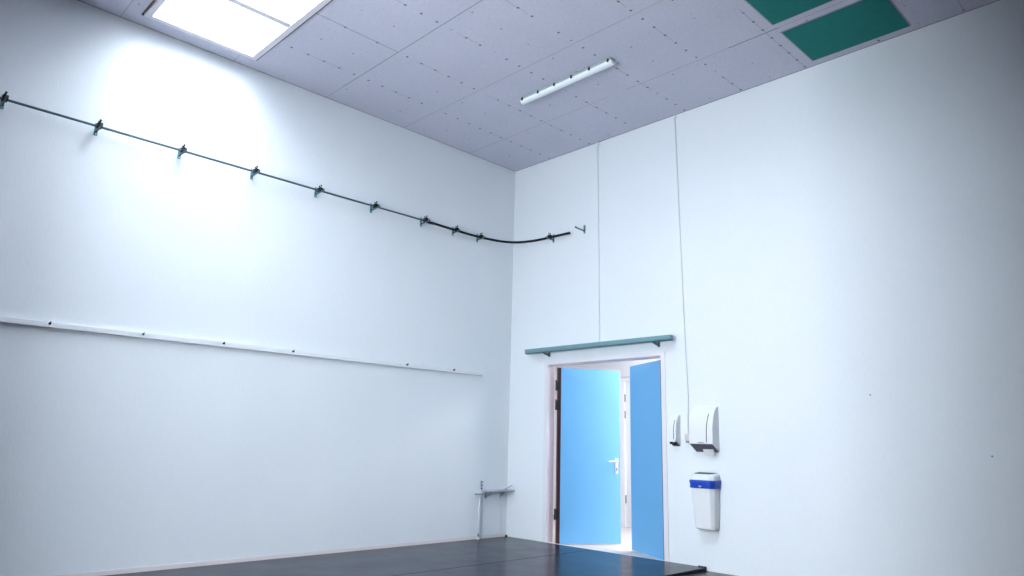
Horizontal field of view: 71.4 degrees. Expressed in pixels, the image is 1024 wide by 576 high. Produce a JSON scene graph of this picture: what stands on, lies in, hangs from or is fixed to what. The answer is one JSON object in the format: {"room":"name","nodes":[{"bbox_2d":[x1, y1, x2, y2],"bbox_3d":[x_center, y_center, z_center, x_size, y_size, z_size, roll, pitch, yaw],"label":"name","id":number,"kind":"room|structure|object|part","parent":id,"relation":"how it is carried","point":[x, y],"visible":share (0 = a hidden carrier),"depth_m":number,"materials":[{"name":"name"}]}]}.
{"room":"dance studio","nodes":[
{"label":"dance studio","id":0,"kind":"room"},
{"bbox_2d":[0,0,514,575],"bbox_3d":[-2.746,-0.034,6.684,7.720,5.030,0.200,13,-17,-43],"label":"wall","id":1,"kind":"structure","parent":0,"point":[117,452],"depth_m":6.58,"materials":[{"name":"paint"}]},
{"bbox_2d":[0,91,8,108],"bbox_3d":[-3.924,-1.462,5.513,0.040,0.110,0.176,13,-17,-43],"label":"bracket","id":2,"kind":"object","parent":1,"relation":"attached to","point":[5,97],"visible":1,"depth_m":5.50,"materials":[{"name":"teal"}]},
{"bbox_2d":[0,97,424,220],"bbox_3d":[-3.029,-1.252,6.368,5.680,0.024,0.020,13,-17,-43],"label":"pipe","id":3,"kind":"object","parent":2,"relation":"attached to","point":[9,100],"visible":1,"depth_m":6.49,"materials":[{"name":"black metal"}]},
{"bbox_2d":[93,119,102,135],"bbox_3d":[-3.453,-1.352,5.963,0.040,0.110,0.176,13,-17,-43],"label":"bracket","id":4,"kind":"object","parent":1,"relation":"attached to","point":[99,124],"visible":0.99,"depth_m":5.96,"materials":[{"name":"teal"}]},
{"bbox_2d":[177,144,186,158],"bbox_3d":[-2.966,-1.238,6.428,0.040,0.110,0.176,13,-17,-43],"label":"bracket","id":5,"kind":"object","parent":1,"relation":"attached to","point":[183,148],"visible":0.97,"depth_m":6.43,"materials":[{"name":"teal"}]},
{"bbox_2d":[0,316,482,375],"bbox_3d":[-2.775,0.481,6.368,6.800,0.045,0.064,13,-17,-43],"label":"hook rail","id":6,"kind":"object","parent":1,"relation":"attached to","point":[3,319],"visible":1,"depth_m":6.44,"materials":[{"name":"white metal"}]},
{"bbox_2d":[250,166,259,179],"bbox_3d":[-2.478,-1.124,6.894,0.040,0.110,0.176,13,-17,-43],"label":"bracket","id":7,"kind":"object","parent":1,"relation":"attached to","point":[256,171],"visible":0.98,"depth_m":6.89,"materials":[{"name":"teal"}]},
{"bbox_2d":[53,533,506,575],"bbox_3d":[-2.708,2.384,6.111,7.400,0.064,0.006,13,-17,-43],"label":"baseboard","id":8,"kind":"structure","parent":1,"relation":"attached to","point":[236,560],"depth_m":6.54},
{"bbox_2d":[314,185,324,197],"bbox_3d":[-1.984,-1.009,7.366,0.040,0.110,0.176,13,-17,-43],"label":"bracket","id":9,"kind":"object","parent":1,"relation":"attached to","point":[321,189],"visible":0.99,"depth_m":7.36,"materials":[{"name":"teal"}]},
{"bbox_2d":[370,201,380,212],"bbox_3d":[-1.499,-0.895,7.829,0.040,0.110,0.176,13,-17,-43],"label":"bracket","id":10,"kind":"object","parent":1,"relation":"attached to","point":[376,205],"visible":0.98,"depth_m":7.82,"materials":[{"name":"teal"}]},
{"bbox_2d":[420,216,429,226],"bbox_3d":[-1.007,-0.786,8.300,0.040,0.110,0.176,13,-17,-43],"label":"bracket","id":11,"kind":"object","parent":1,"relation":"attached to","point":[426,219],"visible":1,"depth_m":8.29,"materials":[{"name":"teal"}]},
{"bbox_2d":[452,225,460,235],"bbox_3d":[-0.673,-0.703,8.643,0.040,0.110,0.141,13,-17,-43],"label":"bracket","id":12,"kind":"object","parent":1,"relation":"attached to","point":[456,228],"visible":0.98,"depth_m":8.63,"materials":[{"name":"teal"}]},
{"bbox_2d":[427,221,569,243],"bbox_3d":[-0.211,-0.659,8.751,1.755,0.039,0.616,4,-13,-11],"label":"rail","id":13,"kind":"object","parent":12,"relation":"attached to","point":[429,222],"visible":1,"depth_m":8.84,"materials":[{"name":"black metal"}]},
{"bbox_2d":[476,233,484,241],"bbox_3d":[-0.388,-0.636,8.915,0.040,0.110,0.141,13,-17,-43],"label":"bracket","id":14,"kind":"object","parent":1,"relation":"attached to","point":[482,236],"visible":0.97,"depth_m":8.92,"materials":[{"name":"teal"}]},
{"bbox_2d":[482,489,514,498],"bbox_3d":[-0.163,2.472,8.544,0.423,0.100,0.138,13,-17,-43],"label":"corner shelf","id":15,"kind":"object","parent":1,"relation":"attached to","point":[502,491],"visible":1,"depth_m":8.48,"materials":[{"name":"metal"}]},
{"bbox_2d":[500,492,500,532],"bbox_3d":[-0.140,2.710,8.612,0.021,0.480,0.007,13,-17,-43],"label":"cable","id":16,"kind":"object","parent":15,"relation":"hanging from","point":[500,492],"visible":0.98,"depth_m":8.61,"materials":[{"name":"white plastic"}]},
{"bbox_2d":[78,0,998,171],"bbox_3d":[0.281,-2.752,4.240,7.400,0.030,8.200,13,-17,-43],"label":"ceiling","id":17,"kind":"structure","parent":0,"point":[454,73],"depth_m":6.80,"materials":[{"name":"white tile"}]},
{"bbox_2d":[141,0,332,60],"bbox_3d":[-2.019,-2.775,5.820,1.053,0.668,2.388,13,-17,-43],"label":"ceiling light","id":18,"kind":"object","parent":17,"relation":"attached to","point":[250,29],"depth_m":6.56,"materials":[{"name":"white plastic"}]},
{"bbox_2d":[520,57,615,104],"bbox_3d":[0.535,-2.061,7.152,0.100,0.068,1.206,13,-17,-43],"label":"light","id":19,"kind":"object","parent":17,"relation":"attached to","point":[610,61],"visible":1,"depth_m":7.08,"materials":[{"name":"grey plastic"}]},
{"bbox_2d":[744,0,832,25],"bbox_3d":[2.307,-2.378,5.627,0.669,0.008,0.853,13,-17,-43],"label":"ceiling panel","id":20,"kind":"object","parent":17,"relation":"attached to","point":[774,12],"visible":1,"depth_m":5.89,"materials":[{"name":"green"}]},
{"bbox_2d":[780,0,910,60],"bbox_3d":[2.885,-2.243,6.179,0.663,0.008,0.853,13,-17,-43],"label":"ceiling panel","id":21,"kind":"object","parent":17,"relation":"attached to","point":[856,23],"visible":1,"depth_m":6.15,"materials":[{"name":"green"}]},
{"bbox_2d":[553,358,659,513],"bbox_3d":[2.315,2.025,9.780,0.100,2.580,5.200,13,-17,-43],"label":"wall","id":22,"kind":"structure","parent":0,"point":[623,367],"depth_m":10.96,"materials":[{"name":"white paint"}]},
{"bbox_2d":[620,377,630,527],"bbox_3d":[1.957,2.315,10.072,0.115,2.120,0.950,13,-17,-43],"label":"door","id":23,"kind":"structure","parent":22,"relation":"in","point":[624,382],"depth_m":10.31,"materials":[{"name":"white"}]},
{"bbox_2d":[552,519,735,575],"bbox_3d":[0.444,2.197,4.450,9.970,0.120,10.000,13,-17,-43],"label":"floor","id":24,"kind":"structure","parent":0,"point":[625,547],"depth_m":8.12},
{"bbox_2d":[105,536,590,575],"bbox_3d":[-2.219,2.313,5.649,7.344,0.029,1.338,13,-17,-43],"label":"mat","id":25,"kind":"object","parent":24,"relation":"on","point":[393,561],"visible":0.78,"depth_m":6.66,"materials":[{"name":"plastic"}]},
{"bbox_2d":[475,493,484,538],"bbox_3d":[-0.388,2.667,8.327,0.102,0.510,0.065,13,-17,-43],"label":"standpipe","id":26,"kind":"object","parent":25,"relation":"on","point":[479,494],"visible":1,"depth_m":8.33,"materials":[{"name":"white plastic"}]},
{"bbox_2d":[397,550,706,575],"bbox_3d":[-1.265,2.129,4.694,7.344,0.029,1.375,13,-17,-43],"label":"mat","id":27,"kind":"object","parent":24,"relation":"on","point":[590,562],"visible":1,"depth_m":6.56,"materials":[{"name":"plastic"}]},
{"bbox_2d":[506,0,1023,575],"bbox_3d":[2.906,0.033,6.330,0.120,5.030,8.200,13,-17,-43],"label":"wall","id":28,"kind":"structure","parent":0,"point":[852,224],"depth_m":6.34,"materials":[{"name":"paint"}]},
{"bbox_2d":[546,233,553,242],"bbox_3d":[0.470,-0.630,8.852,0.141,0.110,0.040,13,-17,-43],"label":"bracket","id":29,"kind":"object","parent":28,"relation":"attached to","point":[547,236],"visible":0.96,"depth_m":8.85,"materials":[{"name":"teal"}]},
{"bbox_2d":[575,225,585,233],"bbox_3d":[0.809,-0.719,8.492,0.176,0.108,0.028,13,-17,-43],"label":"bracket","id":30,"kind":"object","parent":28,"relation":"attached to","point":[584,230],"visible":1,"depth_m":8.53,"materials":[{"name":"teal"}]},
{"bbox_2d":[596,142,600,341],"bbox_3d":[1.010,-0.566,8.358,0.022,2.440,0.056,13,-17,-43],"label":"cable conduit","id":31,"kind":"object","parent":28,"relation":"attached to","point":[597,143],"visible":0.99,"depth_m":8.34,"materials":[{"name":"white"}]},
{"bbox_2d":[525,335,672,356],"bbox_3d":[0.932,0.674,8.055,0.132,0.098,2.082,13,-17,-43],"label":"channel","id":32,"kind":"object","parent":28,"relation":"attached to","point":[656,340],"visible":1,"depth_m":7.89,"materials":[{"name":"teal metal"}]},
{"bbox_2d":[542,351,668,561],"bbox_3d":[1.260,1.872,8.100,0.821,2.110,1.707,13,-17,-43],"label":"door","id":33,"kind":"structure","parent":28,"relation":"in","point":[587,404],"depth_m":8.35,"materials":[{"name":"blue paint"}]},
{"bbox_3d":[1.253,2.135,8.544,0.042,0.185,0.012,5,-13,-14],"label":"handle","id":34,"kind":"part","parent":33,"relation":"part of","materials":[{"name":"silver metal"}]},
{"bbox_2d":[667,415,680,445],"bbox_3d":[1.627,1.430,7.167,0.098,0.310,0.098,13,-17,-43],"label":"soap dispenser","id":35,"kind":"object","parent":28,"relation":"attached to","point":[674,429],"visible":1,"depth_m":7.14,"materials":[{"name":"white plastic"}]},
{"bbox_2d":[673,115,688,433],"bbox_3d":[1.772,-0.217,7.474,0.022,3.460,0.100,13,-17,-43],"label":"cable conduit","id":36,"kind":"object","parent":28,"relation":"attached to","point":[674,116],"visible":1,"depth_m":7.45,"materials":[{"name":"white"}]},
{"bbox_2d":[685,434,688,442],"bbox_3d":[1.740,1.494,7.072,0.045,0.085,0.048,13,-17,-43],"label":"junction box","id":37,"kind":"object","parent":28,"relation":"attached to","point":[686,435],"visible":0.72,"depth_m":7.06,"materials":[{"name":"grey plastic"}]},
{"bbox_2d":[689,406,719,454],"bbox_3d":[1.859,1.382,6.910,0.133,0.464,0.256,13,-17,-43],"label":"paper towel dispenser","id":38,"kind":"object","parent":28,"relation":"attached to","point":[703,421],"visible":1,"depth_m":6.87,"materials":[{"name":"white plastic"}]},
{"bbox_2d":[703,449,714,454],"bbox_3d":[1.894,1.580,6.856,0.030,0.057,0.112,13,-17,-43],"label":"paper towel","id":39,"kind":"object","parent":38,"relation":"hanging from","point":[706,451],"depth_m":6.85,"materials":[{"name":"white paper"}]},
{"bbox_2d":[689,472,720,530],"bbox_3d":[1.827,2.019,6.759,0.172,0.520,0.283,13,-17,-43],"label":"waste bin","id":40,"kind":"object","parent":28,"relation":"attached to","point":[705,486],"visible":1,"depth_m":6.71,"materials":[{"name":"white plastic"}]}
]}

